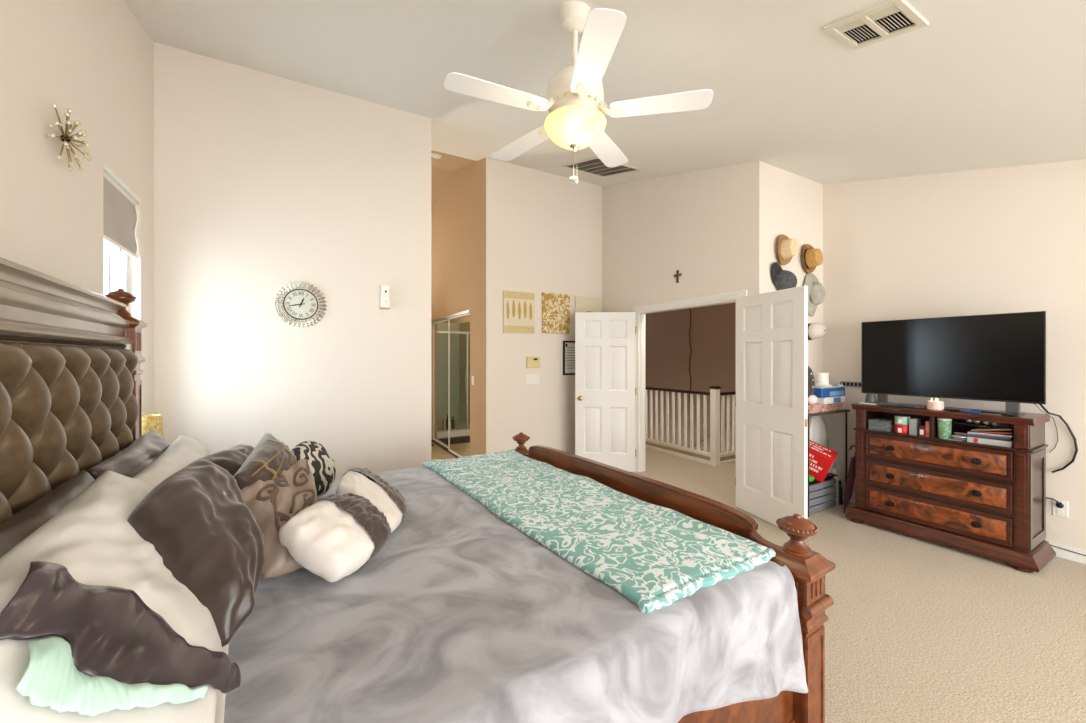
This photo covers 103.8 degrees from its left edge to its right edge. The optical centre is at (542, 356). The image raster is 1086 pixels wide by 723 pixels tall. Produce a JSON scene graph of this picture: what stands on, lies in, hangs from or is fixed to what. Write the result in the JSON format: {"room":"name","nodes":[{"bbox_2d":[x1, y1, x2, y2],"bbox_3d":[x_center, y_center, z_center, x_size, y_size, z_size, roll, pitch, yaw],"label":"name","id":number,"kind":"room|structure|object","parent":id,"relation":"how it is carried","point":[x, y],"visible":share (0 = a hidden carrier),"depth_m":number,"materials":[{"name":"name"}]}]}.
{"room":"bedroom","nodes":[
{"label":"bedroom","id":0,"kind":"room"},
{"bbox_2d":[0,0,153,414],"bbox_3d":[-2.336,-0.669,2.179,0.120,4.278,12.100,0,0,-30],"label":"wall","id":1,"kind":"structure","parent":0,"point":[93,59],"depth_m":1.95,"materials":[{"name":"beige paint"}]},
{"bbox_2d":[46,103,91,170],"bbox_3d":[-1.976,-0.917,1.793,0.090,0.251,0.277,0,0,-20],"label":"wall ornament","id":2,"kind":"object","parent":1,"relation":"attached to","point":[65,138],"visible":1,"depth_m":1.78,"materials":[{"name":"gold metal"}]},
{"bbox_2d":[103,240,128,311],"bbox_3d":[-2.470,-0.247,2.462,0.130,1.535,0.595,0,0,-30],"label":"window","id":3,"kind":"structure","parent":1,"relation":"in","point":[115,262],"depth_m":2.56,"materials":[{"name":"white glass"}]},
{"bbox_2d":[103,163,140,258],"bbox_3d":[-2.457,-0.813,2.469,0.048,0.400,0.595,0,0,-30],"label":"roller blind","id":4,"kind":"object","parent":1,"relation":"attached to","point":[119,201],"visible":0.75,"depth_m":2.46,"materials":[{"name":"fabric"}]},
{"bbox_2d":[154,42,430,477],"bbox_3d":[-1.913,-0.381,3.525,1.950,3.702,0.120,0,0,-30],"label":"wall","id":5,"kind":"structure","parent":0,"point":[264,182],"depth_m":3.38,"materials":[{"name":"beige paint"}]},
{"bbox_2d":[274,281,326,327],"bbox_3d":[-1.945,-0.423,3.424,0.377,0.375,0.030,0,0,-28],"label":"wall clock","id":6,"kind":"object","parent":5,"relation":"attached to","point":[301,304],"visible":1,"depth_m":3.42,"materials":[{"name":"silver metal"}]},
{"bbox_2d":[380,285,389,308],"bbox_3d":[-1.383,-0.525,3.731,0.086,0.210,0.048,0,0,-30],"label":"wall dispenser","id":7,"kind":"object","parent":5,"relation":"attached to","point":[385,289],"visible":1,"depth_m":3.71,"materials":[{"name":"white plastic"}]},
{"bbox_2d":[431,150,475,209],"bbox_3d":[-1.240,-2.539,7.513,7.310,0.657,3.920,0,0,-30],"label":"ceiling","id":8,"kind":"structure","parent":0,"point":[442,168],"depth_m":6.24,"materials":[{"name":"beige paint"}]},
{"bbox_2d":[431,153,441,158],"bbox_3d":[-1.348,-2.547,5.391,0.139,0.068,0.137,0,0,-37],"label":"smoke detector","id":9,"kind":"object","parent":8,"relation":"attached to","point":[434,155],"visible":0.96,"depth_m":5.35,"materials":[{"name":"white plastic"}]},
{"bbox_2d":[431,159,482,455],"bbox_3d":[-1.721,-0.669,7.129,0.120,4.278,4.110,0,0,-30],"label":"wall","id":10,"kind":"structure","parent":0,"point":[456,215],"depth_m":5.93,"materials":[{"name":"beige paint"}]},
{"bbox_2d":[433,319,447,447],"bbox_3d":[-1.660,0.425,7.037,0.024,2.050,1.050,0,0,-30],"label":"shower door","id":11,"kind":"structure","parent":10,"relation":"in","point":[440,329],"depth_m":7.12,"materials":[{"name":"clear glass"}]},
{"bbox_2d":[431,440,459,457],"bbox_3d":[-1.435,1.462,6.607,0.085,0.016,2.020,0,0,-30],"label":"trim","id":12,"kind":"structure","parent":10,"relation":"attached to","point":[433,441],"depth_m":6.84,"materials":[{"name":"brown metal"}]},
{"bbox_2d":[431,310,469,322],"bbox_3d":[-1.443,-0.618,6.602,0.105,0.035,2.020,0,0,-30],"label":"trim","id":13,"kind":"structure","parent":10,"relation":"attached to","point":[466,311],"depth_m":6.47,"materials":[{"name":"silver metal"}]},
{"bbox_2d":[448,313,469,456],"bbox_3d":[-1.203,0.425,6.170,0.024,2.050,1.030,0,0,-30],"label":"shower door","id":14,"kind":"structure","parent":10,"relation":"in","point":[458,326],"depth_m":6.17,"materials":[{"name":"clear glass"}]},
{"bbox_2d":[482,157,601,453],"bbox_3d":[0.045,-0.496,5.701,1.773,3.932,0.120,0,0,-30],"label":"wall","id":15,"kind":"structure","parent":0,"point":[542,231],"depth_m":5.51,"materials":[{"name":"beige paint"}]},
{"bbox_2d":[503,290,534,333],"bbox_3d":[-0.304,-0.568,5.415,0.437,0.525,0.031,0,0,-30],"label":"canvas art","id":16,"kind":"object","parent":15,"relation":"attached to","point":[518,307],"visible":1,"depth_m":5.39,"materials":[{"name":"beige fabric"}]},
{"bbox_2d":[525,375,538,384],"bbox_3d":[-0.144,0.296,5.518,0.191,0.116,0.011,0,0,-30],"label":"light switch","id":17,"kind":"object","parent":15,"relation":"attached to","point":[529,379],"visible":1,"depth_m":5.51,"materials":[{"name":"white plastic"}]},
{"bbox_2d":[526,357,539,367],"bbox_3d":[-0.125,0.069,5.517,0.190,0.142,0.032,0,0,-30],"label":"thermostat","id":18,"kind":"object","parent":15,"relation":"attached to","point":[531,362],"visible":1,"depth_m":5.50,"materials":[{"name":"brown plastic"}]},
{"bbox_2d":[542,292,569,333],"bbox_3d":[0.173,-0.582,5.688,0.423,0.533,0.030,0,0,-30],"label":"canvas art","id":19,"kind":"object","parent":15,"relation":"attached to","point":[555,306],"visible":1,"depth_m":5.67},
{"bbox_2d":[563,341,574,374],"bbox_3d":[0.406,0.013,5.827,0.310,0.465,0.020,0,0,-30],"label":"framed notice","id":20,"kind":"object","parent":15,"relation":"attached to","point":[568,346],"visible":0.57,"depth_m":5.79,"materials":[{"name":"black plastic"}]},
{"bbox_2d":[575,296,601,311],"bbox_3d":[0.640,-0.583,5.954,0.458,0.506,0.031,0,0,-30],"label":"canvas art","id":21,"kind":"object","parent":15,"relation":"attached to","point":[582,304],"visible":0.44,"depth_m":5.92,"materials":[{"name":"beige fabric"}]},
{"bbox_2d":[123,0,1085,185],"bbox_3d":[1.762,-1.800,2.249,7.310,1.640,8.200,0,0,-30],"label":"ceiling","id":22,"kind":"structure","parent":0,"point":[986,84],"depth_m":2.54,"materials":[{"name":"white paint"}]},
{"bbox_2d":[444,0,712,183],"bbox_3d":[0.117,-1.248,2.019,1.163,0.834,1.182,0,0,-30],"label":"ceiling fan","id":23,"kind":"object","parent":22,"relation":"hanging from","point":[574,101],"visible":1,"depth_m":1.92,"materials":[{"name":"white metal"}]},
{"bbox_2d":[563,156,640,176],"bbox_3d":[0.675,-2.219,4.992,0.620,0.180,0.681,0,0,-30],"label":"ceiling vent","id":24,"kind":"object","parent":22,"relation":"in","point":[594,165],"visible":0.95,"depth_m":4.98,"materials":[{"name":"white metal"}]},
{"bbox_2d":[823,0,928,49],"bbox_3d":[1.445,-1.443,1.856,0.270,0.081,0.283,0,0,-30],"label":"ceiling vent","id":25,"kind":"object","parent":22,"relation":"in","point":[891,18],"visible":1,"depth_m":1.84,"materials":[{"name":"white metal"}]},
{"bbox_2d":[602,161,766,311],"bbox_3d":[0.716,-0.669,6.435,0.120,4.278,5.530,0,0,-30],"label":"wall","id":26,"kind":"structure","parent":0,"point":[709,226],"depth_m":4.80,"materials":[{"name":"beige paint"}]},
{"bbox_2d":[575,312,635,471],"bbox_3d":[0.800,0.443,5.457,0.776,2.030,0.183,0,0,4],"label":"door","id":27,"kind":"structure","parent":26,"relation":"in","point":[605,342],"depth_m":5.44,"materials":[{"name":"white paint"}]},
{"bbox_2d":[674,270,681,282],"bbox_3d":[1.534,-0.920,4.862,0.017,0.149,0.114,0,0,-30],"label":"wall cross","id":28,"kind":"object","parent":26,"relation":"attached to","point":[677,274],"visible":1,"depth_m":4.85,"materials":[{"name":"brown wood"}]},
{"bbox_2d":[632,290,747,471],"bbox_3d":[1.618,0.411,4.837,0.147,2.117,1.620,0,0,-30],"label":"door frame","id":29,"kind":"structure","parent":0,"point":[640,315],"depth_m":5.45,"materials":[{"name":"white wood"}]},
{"bbox_2d":[645,303,735,452],"bbox_3d":[2.571,0.631,8.127,0.120,6.878,6.630,0,0,-30],"label":"wall","id":30,"kind":"structure","parent":0,"point":[712,334],"depth_m":7.81,"materials":[{"name":"brown paint"}]},
{"bbox_2d":[689,308,691,429],"bbox_3d":[2.687,-0.201,7.783,0.024,3.063,0.064,0,0,-30],"label":"hanging cord","id":31,"kind":"object","parent":30,"relation":"hanging from","point":[689,308],"visible":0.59,"depth_m":7.78,"materials":[{"name":"grey metal"}]},
{"bbox_2d":[693,422,731,448],"bbox_3d":[2.421,2.045,8.173,0.093,2.687,3.826,0,0,-30],"label":"stair handrail","id":32,"kind":"object","parent":30,"relation":"attached to","point":[708,437],"visible":0.02,"depth_m":7.36,"materials":[{"name":"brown wood"}]},
{"bbox_2d":[431,442,1085,722],"bbox_3d":[0.786,1.530,3.960,7.310,0.120,12.100,0,0,-30],"label":"floor","id":33,"kind":"structure","parent":0,"point":[917,630],"depth_m":2.33,"materials":[{"name":"carpet"}]},
{"bbox_2d":[0,257,835,722],"bbox_3d":[-0.528,0.576,1.746,2.310,1.788,2.125,0,0,-33],"label":"bed","id":34,"kind":"object","parent":33,"relation":"on","point":[71,358],"visible":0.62,"depth_m":1.41,"materials":[{"name":"red wood"}]},
{"bbox_2d":[215,643,228,722],"bbox_3d":[-0.886,0.693,0.900,0.386,0.033,1.000,0,0,-33],"label":"sheet","id":35,"kind":"object","parent":34,"relation":"on","point":[220,704],"visible":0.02,"depth_m":0.86,"materials":[{"name":"beige fabric"}]},
{"bbox_2d":[0,469,94,557],"bbox_3d":[-1.136,0.510,0.989,0.202,0.340,0.820,0,0,-33],"label":"pillow sham","id":36,"kind":"object","parent":35,"relation":"on","point":[23,523],"visible":0.16,"depth_m":0.96,"materials":[{"name":"brown fabric"}]},
{"bbox_2d":[0,470,240,722],"bbox_3d":[-0.897,0.518,0.929,0.409,0.365,1.060,0,0,-33],"label":"pillow sham","id":37,"kind":"object","parent":35,"relation":"on","point":[95,627],"visible":0.89,"depth_m":0.70,"materials":[{"name":"white fabric"}]},
{"bbox_2d":[127,459,263,646],"bbox_3d":[-0.904,0.484,1.114,0.293,0.360,0.587,0,0,-33],"label":"pillow","id":38,"kind":"object","parent":35,"relation":"on","point":[197,519],"visible":0.7,"depth_m":0.99,"materials":[{"name":"brown fabric"}]},
{"bbox_2d":[224,466,807,722],"bbox_3d":[-0.510,0.878,1.749,1.981,0.383,2.158,0,0,-33],"label":"bedspread","id":39,"kind":"object","parent":34,"relation":"on","point":[461,615],"visible":0.44,"depth_m":1.12,"materials":[{"name":"grey fabric"}]},
{"bbox_2d":[87,429,169,479],"bbox_3d":[-1.599,0.510,1.708,0.201,0.340,0.852,0,0,-33],"label":"pillow sham","id":40,"kind":"object","parent":39,"relation":"on","point":[130,461],"visible":0.29,"depth_m":1.57,"materials":[{"name":"fabric"}]},
{"bbox_2d":[133,435,212,487],"bbox_3d":[-1.474,0.527,1.776,0.263,0.305,0.830,0,0,-33],"label":"pillow","id":41,"kind":"object","parent":39,"relation":"on","point":[184,450],"visible":0.27,"depth_m":1.65,"materials":[{"name":"beige fabric"}]},
{"bbox_2d":[197,444,253,476],"bbox_3d":[-1.366,0.544,1.909,0.284,0.273,0.622,0,0,-15],"label":"pillow","id":42,"kind":"object","parent":39,"relation":"on","point":[231,459],"visible":0.15,"depth_m":1.82,"materials":[{"name":"fabric"}]},
{"bbox_2d":[241,459,317,578],"bbox_3d":[-0.950,0.551,1.542,0.276,0.260,0.615,0,0,-33],"label":"pillow","id":43,"kind":"object","parent":39,"relation":"on","point":[274,503],"visible":0.66,"depth_m":1.43,"materials":[{"name":"brown fabric"}]},
{"bbox_2d":[234,433,296,489],"bbox_3d":[-1.084,0.430,1.696,0.170,0.183,0.512,0,0,-22],"label":"cushion","id":44,"kind":"object","parent":43,"relation":"on","point":[270,456],"visible":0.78,"depth_m":1.60,"materials":[{"name":"grey fabric"}]},
{"bbox_2d":[291,441,335,496],"bbox_3d":[-1.127,0.543,2.079,0.183,0.249,0.355,0,0,-10],"label":"cushion","id":45,"kind":"object","parent":39,"relation":"on","point":[321,464],"visible":0.62,"depth_m":2.05,"materials":[{"name":"black fabric"}]},
{"bbox_2d":[279,492,390,581],"bbox_3d":[-0.674,0.586,1.434,0.283,0.212,0.355,0,0,8],"label":"cushion","id":46,"kind":"object","parent":39,"relation":"on","point":[336,536],"visible":1,"depth_m":1.32,"materials":[{"name":"beige fabric"}]},
{"bbox_2d":[336,467,406,532],"bbox_3d":[-0.743,0.604,1.836,0.271,0.186,0.617,0,0,-33],"label":"cushion","id":47,"kind":"object","parent":39,"relation":"on","point":[366,483],"visible":0.63,"depth_m":1.77,"materials":[{"name":"beige fabric"}]},
{"bbox_2d":[422,449,775,613],"bbox_3d":[0.023,0.684,2.119,0.674,0.043,1.932,0,0,-33],"label":"throw blanket","id":48,"kind":"object","parent":39,"relation":"on","point":[655,556],"visible":1,"depth_m":1.65,"materials":[{"name":"teal fabric"}]},
{"bbox_2d":[645,386,735,466],"bbox_3d":[1.875,0.932,7.841,1.365,1.075,4.155,0,0,-30],"label":"stair railing","id":49,"kind":"object","parent":33,"relation":"on","point":[715,458],"visible":0.42,"depth_m":5.96,"materials":[{"name":"white wood"}]},
{"bbox_2d":[809,478,835,513],"bbox_3d":[2.609,1.331,4.165,0.490,0.278,0.236,0,0,-30],"label":"crate","id":50,"kind":"object","parent":33,"relation":"on","point":[817,501],"visible":0.44,"depth_m":4.07,"materials":[{"name":"grey plastic"}]},
{"bbox_2d":[809,476,833,483],"bbox_3d":[2.612,1.183,4.161,0.460,0.016,0.200,0,0,-30],"label":"mat","id":51,"kind":"object","parent":50,"relation":"on","point":[829,477],"visible":0.2,"depth_m":4.06,"materials":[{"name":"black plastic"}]},
{"bbox_2d":[809,440,837,482],"bbox_3d":[2.596,0.985,4.128,0.426,0.409,0.254,0,0,40],"label":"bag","id":52,"kind":"object","parent":50,"relation":"on","point":[821,458],"visible":0.53,"depth_m":4.01,"materials":[{"name":"red"}]},
{"bbox_2d":[808,409,849,516],"bbox_3d":[2.679,0.998,4.193,0.730,0.945,0.280,0,0,-30],"label":"table","id":53,"kind":"object","parent":33,"relation":"on","point":[843,410],"visible":0.27,"depth_m":4.12,"materials":[{"name":"grey metal"}]},
{"bbox_2d":[809,415,826,446],"bbox_3d":[2.766,0.768,4.312,0.369,0.454,0.143,0,0,-30],"label":"laundry bag","id":54,"kind":"object","parent":53,"relation":"on","point":[817,424],"visible":0.44,"depth_m":4.24,"materials":[{"name":"white fabric"}]},
{"bbox_2d":[808,406,842,413],"bbox_3d":[2.682,0.506,4.178,0.600,0.036,0.200,0,0,-30],"label":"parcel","id":55,"kind":"object","parent":53,"relation":"on","point":[836,407],"visible":0.47,"depth_m":4.07,"materials":[{"name":"pink paper"}]},
{"bbox_2d":[808,402,842,409],"bbox_3d":[2.700,0.469,4.188,0.600,0.036,0.200,0,0,-33],"label":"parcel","id":56,"kind":"object","parent":55,"relation":"on","point":[815,406],"visible":0.47,"depth_m":4.05,"materials":[{"name":"pink paper"}]},
{"bbox_2d":[808,366,814,396],"bbox_3d":[2.478,0.251,4.026,0.204,0.396,0.113,0,0,-30],"label":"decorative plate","id":57,"kind":"object","parent":56,"relation":"on","point":[811,381],"visible":0.34,"depth_m":4.00,"materials":[{"name":"grey ceramic"}]},
{"bbox_2d":[808,395,817,404],"bbox_3d":[2.538,0.403,4.027,0.118,0.096,0.093,0,0,-30],"label":"ball","id":58,"kind":"object","parent":56,"relation":"on","point":[812,399],"visible":0.86,"depth_m":3.99,"materials":[{"name":"white"}]},
{"bbox_2d":[816,396,844,403],"bbox_3d":[2.797,0.419,4.219,0.380,0.062,0.182,0,0,-30],"label":"box","id":59,"kind":"object","parent":56,"relation":"on","point":[839,399],"visible":0.64,"depth_m":4.11,"materials":[{"name":"white cardboard"}]},
{"bbox_2d":[813,385,844,397],"bbox_3d":[2.780,0.338,4.209,0.430,0.100,0.182,0,0,-30],"label":"box","id":60,"kind":"object","parent":59,"relation":"on","point":[834,390],"visible":0.63,"depth_m":4.10,"materials":[{"name":"blue cardboard"}]},
{"bbox_2d":[815,372,831,386],"bbox_3d":[2.757,0.220,4.209,0.164,0.133,0.164,0,0,-30],"label":"paper cup","id":61,"kind":"object","parent":60,"relation":"on","point":[821,379],"visible":0.92,"depth_m":4.16,"materials":[{"name":"white paper"}]},
{"bbox_2d":[808,409,849,416],"bbox_3d":[2.679,0.535,4.193,0.730,0.020,0.280,0,0,-30],"label":"shelf","id":62,"kind":"object","parent":53,"relation":"attached to","point":[844,410],"depth_m":4.07,"materials":[{"name":"brown wood"}]},
{"bbox_2d":[828,467,837,505],"bbox_3d":[2.890,1.290,4.262,0.048,0.360,0.100,0,0,-30],"label":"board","id":63,"kind":"object","parent":33,"relation":"on","point":[832,470],"visible":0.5,"depth_m":4.22,"materials":[{"name":"grey wood"}]},
{"bbox_2d":[838,480,842,504],"bbox_3d":[2.966,1.354,4.265,0.056,0.232,0.056,0,0,-30],"label":"bottle","id":64,"kind":"object","parent":33,"relation":"on","point":[840,490],"visible":0.72,"depth_m":4.24,"materials":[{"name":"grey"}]},
{"bbox_2d":[844,445,854,513],"bbox_3d":[2.880,1.148,3.984,0.117,0.646,0.065,0,0,24],"label":"umbrella","id":65,"kind":"object","parent":33,"relation":"on","point":[849,485],"visible":0.88,"depth_m":3.97,"materials":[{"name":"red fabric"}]},
{"bbox_2d":[846,403,1055,572],"bbox_3d":[3.220,0.945,3.460,0.477,1.050,1.152,0,0,-31],"label":"dresser","id":66,"kind":"object","parent":33,"relation":"on","point":[984,500],"visible":0.96,"depth_m":3.23,"materials":[{"name":"brown wood"}]},
{"bbox_2d":[868,418,894,431],"bbox_3d":[2.986,0.595,3.733,0.190,0.092,0.166,0,0,-31],"label":"storage bin","id":67,"kind":"object","parent":66,"relation":"on","point":[877,424],"visible":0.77,"depth_m":3.69,"materials":[{"name":"grey fabric"}]},
{"bbox_2d":[894,423,908,433],"bbox_3d":[3.020,0.602,3.579,0.107,0.078,0.107,0,0,-31],"label":"round tin","id":68,"kind":"object","parent":66,"relation":"on","point":[901,429],"visible":0.8,"depth_m":3.54,"materials":[{"name":"red metal"}]},
{"bbox_2d":[895,415,910,424],"bbox_3d":[3.020,0.529,3.579,0.103,0.066,0.103,0,0,-31],"label":"round tin","id":69,"kind":"object","parent":68,"relation":"on","point":[899,419],"visible":0.92,"depth_m":3.55,"materials":[{"name":"green metal"}]},
{"bbox_2d":[878,402,925,408],"bbox_3d":[3.044,0.408,3.605,0.112,0.024,0.310,0,0,-31],"label":"cable box","id":70,"kind":"object","parent":66,"relation":"on","point":[879,403],"visible":0.9,"depth_m":3.57,"materials":[{"name":"grey plastic"}]},
{"bbox_2d":[909,418,920,435],"bbox_3d":[3.069,0.574,3.516,0.100,0.135,0.044,0,0,-31],"label":"carton","id":71,"kind":"object","parent":66,"relation":"on","point":[913,422],"visible":0.89,"depth_m":3.49,"materials":[{"name":"grey cardboard"}]},
{"bbox_2d":[918,425,925,436],"bbox_3d":[3.086,0.599,3.459,0.058,0.085,0.058,0,0,-31],"label":"jar","id":72,"kind":"object","parent":66,"relation":"on","point":[922,428],"visible":0.89,"depth_m":3.44,"materials":[{"name":"red glass"}]},
{"bbox_2d":[926,421,928,436],"bbox_3d":[3.106,0.579,3.424,0.080,0.125,0.024,0,0,-31],"label":"box","id":73,"kind":"object","parent":66,"relation":"on","point":[927,422],"visible":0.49,"depth_m":3.40,"materials":[{"name":"red cardboard"}]},
{"bbox_2d":[926,398,943,409],"bbox_3d":[3.142,0.375,3.413,0.106,0.090,0.106,0,0,-31],"label":"jar candle","id":74,"kind":"object","parent":66,"relation":"on","point":[931,405],"visible":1,"depth_m":3.38,"materials":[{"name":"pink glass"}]},
{"bbox_2d":[937,418,951,438],"bbox_3d":[3.156,0.561,3.349,0.086,0.160,0.086,0,0,-31],"label":"tumbler","id":75,"kind":"object","parent":66,"relation":"on","point":[944,425],"visible":0.97,"depth_m":3.32,"materials":[{"name":"green ceramic"}]},
{"bbox_2d":[861,311,1045,415],"bbox_3d":[3.239,0.049,3.465,0.220,0.742,1.118,0,0,-30],"label":"television","id":76,"kind":"object","parent":66,"relation":"on","point":[989,357],"visible":0.97,"depth_m":3.35,"materials":[{"name":"black plastic"}]},
{"bbox_2d":[943,409,980,413],"bbox_3d":[3.205,0.412,3.267,0.017,0.017,0.225,0,0,-23],"label":"pen","id":77,"kind":"object","parent":66,"relation":"on","point":[958,410],"visible":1,"depth_m":3.25,"materials":[{"name":"blue plastic"}]},
{"bbox_2d":[967,436,1013,446],"bbox_3d":[3.336,0.621,3.162,0.192,0.040,0.230,0,0,-31],"label":"book","id":78,"kind":"object","parent":66,"relation":"on","point":[981,440],"visible":0.64,"depth_m":3.10,"materials":[{"name":"white paper"}]},
{"bbox_2d":[966,433,1013,439],"bbox_3d":[3.337,0.584,3.171,0.180,0.022,0.235,0,0,-31],"label":"folder","id":79,"kind":"object","parent":78,"relation":"on","point":[975,435],"visible":0.47,"depth_m":3.11,"materials":[{"name":"blue"}]},
{"bbox_2d":[967,431,1013,437],"bbox_3d":[3.341,0.568,3.165,0.180,0.018,0.230,0,0,-31],"label":"folder","id":80,"kind":"object","parent":79,"relation":"on","point":[969,432],"visible":0.5,"depth_m":3.12,"materials":[{"name":"grey paper"}]},
{"bbox_2d":[975,430,1013,433],"bbox_3d":[3.352,0.550,3.148,0.180,0.025,0.190,0,0,-31],"label":"folder","id":81,"kind":"object","parent":80,"relation":"on","point":[981,431],"visible":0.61,"depth_m":3.13,"materials":[{"name":"orange paper"}]},
{"bbox_2d":[971,427,1013,430],"bbox_3d":[3.346,0.532,3.156,0.180,0.041,0.210,0,0,-31],"label":"folder","id":82,"kind":"object","parent":81,"relation":"on","point":[991,428],"visible":0.76,"depth_m":3.15,"materials":[{"name":"beige paper"}]},
{"bbox_2d":[954,421,993,427],"bbox_3d":[3.360,0.521,3.310,0.180,0.014,0.200,0,0,-31],"label":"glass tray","id":83,"kind":"object","parent":82,"relation":"on","point":[959,422],"visible":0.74,"depth_m":3.28,"materials":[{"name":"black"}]},
{"bbox_2d":[998,423,1009,426],"bbox_3d":[3.401,0.501,3.143,0.043,0.035,0.063,0,0,-31],"label":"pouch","id":84,"kind":"object","parent":82,"relation":"on","point":[999,424],"visible":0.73,"depth_m":3.13,"materials":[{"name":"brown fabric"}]},
{"bbox_2d":[970,410,1020,415],"bbox_3d":[3.303,0.408,3.119,0.044,0.020,0.260,0,0,-25],"label":"brush","id":85,"kind":"object","parent":66,"relation":"on","point":[991,412],"visible":0.98,"depth_m":3.10,"materials":[{"name":"black plastic"}]},
{"bbox_2d":[1035,404,1057,452],"bbox_3d":[3.667,0.515,3.131,0.239,0.392,0.040,0,0,-9],"label":"cord","id":86,"kind":"object","parent":66,"relation":"hanging from","point":[1035,404],"visible":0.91,"depth_m":3.13,"materials":[{"name":"grey plastic"}]},
{"bbox_3d":[2.940,0.415,3.822,0.120,0.010,0.130,0,0,-31],"label":"pad","id":87,"kind":"object","parent":66,"relation":"on","visible":0},
{"bbox_2d":[865,393,876,402],"bbox_3d":[2.944,0.367,3.825,0.088,0.086,0.088,0,0,-31],"label":"smart speaker","id":88,"kind":"object","parent":87,"relation":"on","point":[870,397],"visible":1,"depth_m":3.80},
{"label":"paper scrap","id":89,"kind":"object","parent":66,"relation":"on","visible":0},
{"bbox_2d":[951,435,967,437],"bbox_3d":[3.201,0.609,3.264,0.070,0.008,0.080,0,0,2],"label":"paper scrap","id":90,"kind":"object","parent":89,"relation":"on","point":[951,435],"visible":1,"depth_m":3.24,"materials":[{"name":"white paper"}]},
{"bbox_2d":[954,432,970,436],"bbox_3d":[3.209,0.594,3.254,0.069,0.034,0.080,0,0,-27],"label":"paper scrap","id":91,"kind":"object","parent":90,"relation":"on","point":[956,433],"visible":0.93,"depth_m":3.25,"materials":[{"name":"grey paper"}]},
{"bbox_3d":[-2.137,1.105,2.546,0.551,0.730,0.580,0,0,-30],"label":"nightstand","id":92,"kind":"object","parent":33,"relation":"on","visible":0},
{"bbox_2d":[142,414,164,438],"bbox_3d":[-2.261,0.537,2.440,0.147,0.405,0.147,0,0,-30],"label":"table lamp","id":93,"kind":"object","parent":92,"relation":"on","point":[150,421],"visible":0.14,"depth_m":2.42,"materials":[{"name":"gold fabric"}]},
{"bbox_2d":[767,164,822,415],"bbox_3d":[2.534,-0.196,4.358,0.980,3.332,0.120,0,0,-30],"label":"wall","id":94,"kind":"structure","parent":0,"point":[794,202],"depth_m":4.31,"materials":[{"name":"beige paint"}]},
{"bbox_2d":[735,285,807,538],"bbox_3d":[2.005,0.443,3.794,0.047,2.030,0.796,0,0,-15],"label":"door","id":95,"kind":"structure","parent":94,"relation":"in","point":[771,399],"depth_m":3.71,"materials":[{"name":"white paint"}]},
{"bbox_2d":[771,262,796,289],"bbox_3d":[2.328,-0.764,4.073,0.280,0.292,0.154,0,0,-30],"label":"baseball cap","id":96,"kind":"object","parent":94,"relation":"attached to","point":[782,279],"visible":0.92,"depth_m":4.06,"materials":[{"name":"grey fabric"}]},
{"bbox_2d":[777,234,798,264],"bbox_3d":[2.366,-1.045,4.107,0.253,0.300,0.122,0,0,-30],"label":"hat","id":97,"kind":"object","parent":94,"relation":"attached to","point":[787,248],"visible":1,"depth_m":4.08,"materials":[{"name":"brown wicker"}]},
{"bbox_2d":[803,244,822,273],"bbox_3d":[2.739,-1.005,4.320,0.255,0.299,0.122,0,0,-29],"label":"hat","id":98,"kind":"object","parent":94,"relation":"attached to","point":[812,257],"visible":1,"depth_m":4.29,"materials":[{"name":"brown wicker"}]},
{"bbox_2d":[804,273,825,315],"bbox_3d":[2.804,-0.650,4.368,0.312,0.462,0.140,0,0,-30],"label":"bucket hat","id":99,"kind":"object","parent":94,"relation":"hanging from","point":[816,290],"visible":0.94,"depth_m":4.33,"materials":[{"name":"grey fabric"}]},
{"bbox_2d":[808,323,825,339],"bbox_3d":[2.796,-0.265,4.357,0.280,0.181,0.127,0,0,-28],"label":"baseball cap","id":100,"kind":"object","parent":94,"relation":"attached to","point":[815,330],"visible":0.73,"depth_m":4.34,"materials":[{"name":"beige fabric"}]},
{"bbox_2d":[823,159,1085,550],"bbox_3d":[4.367,-0.221,2.255,0.120,3.382,5.590,0,0,-30],"label":"wall","id":101,"kind":"structure","parent":0,"point":[1012,239],"depth_m":3.54,"materials":[{"name":"beige paint"}]},
{"bbox_2d":[840,381,860,386],"bbox_3d":[3.137,0.275,4.276,0.014,0.050,0.280,0,0,-30],"label":"wall organizer","id":102,"kind":"object","parent":101,"relation":"attached to","point":[844,383],"visible":0.52,"depth_m":4.31,"materials":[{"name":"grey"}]},
{"bbox_2d":[843,491,1085,563],"bbox_3d":[4.314,1.423,2.213,0.013,0.095,5.370,0,0,-30],"label":"baseboard","id":103,"kind":"structure","parent":101,"relation":"attached to","point":[1061,553],"depth_m":3.09,"materials":[{"name":"white wood"}]},
{"bbox_2d":[1046,497,1063,507],"bbox_3d":[3.758,1.074,3.151,0.037,0.067,0.121,0,0,-30],"label":"plug","id":104,"kind":"object","parent":101,"relation":"attached to","point":[1058,504],"visible":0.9,"depth_m":3.12,"materials":[{"name":"black plastic"}]},
{"bbox_2d":[1039,404,1077,472],"bbox_3d":[3.690,0.580,3.099,0.286,0.550,0.098,0,0,2],"label":"cable","id":105,"kind":"object","parent":101,"relation":"attached to","point":[1041,405],"visible":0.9,"depth_m":3.08,"materials":[{"name":"black plastic"}]},
{"bbox_2d":[1052,499,1067,517],"bbox_3d":[3.795,1.110,3.126,0.009,0.120,0.075,0,0,-30],"label":"wall outlet","id":106,"kind":"object","parent":101,"relation":"attached to","point":[1063,512],"visible":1,"depth_m":3.12,"materials":[{"name":"white plastic"}]},
{"bbox_2d":[1056,503,1063,513],"bbox_3d":[3.793,1.110,3.125,0.003,0.086,0.036,0,0,-30],"label":"socket","id":107,"kind":"object","parent":106,"relation":"attached to","point":[1058,510],"depth_m":3.12,"materials":[{"name":"white plastic"}]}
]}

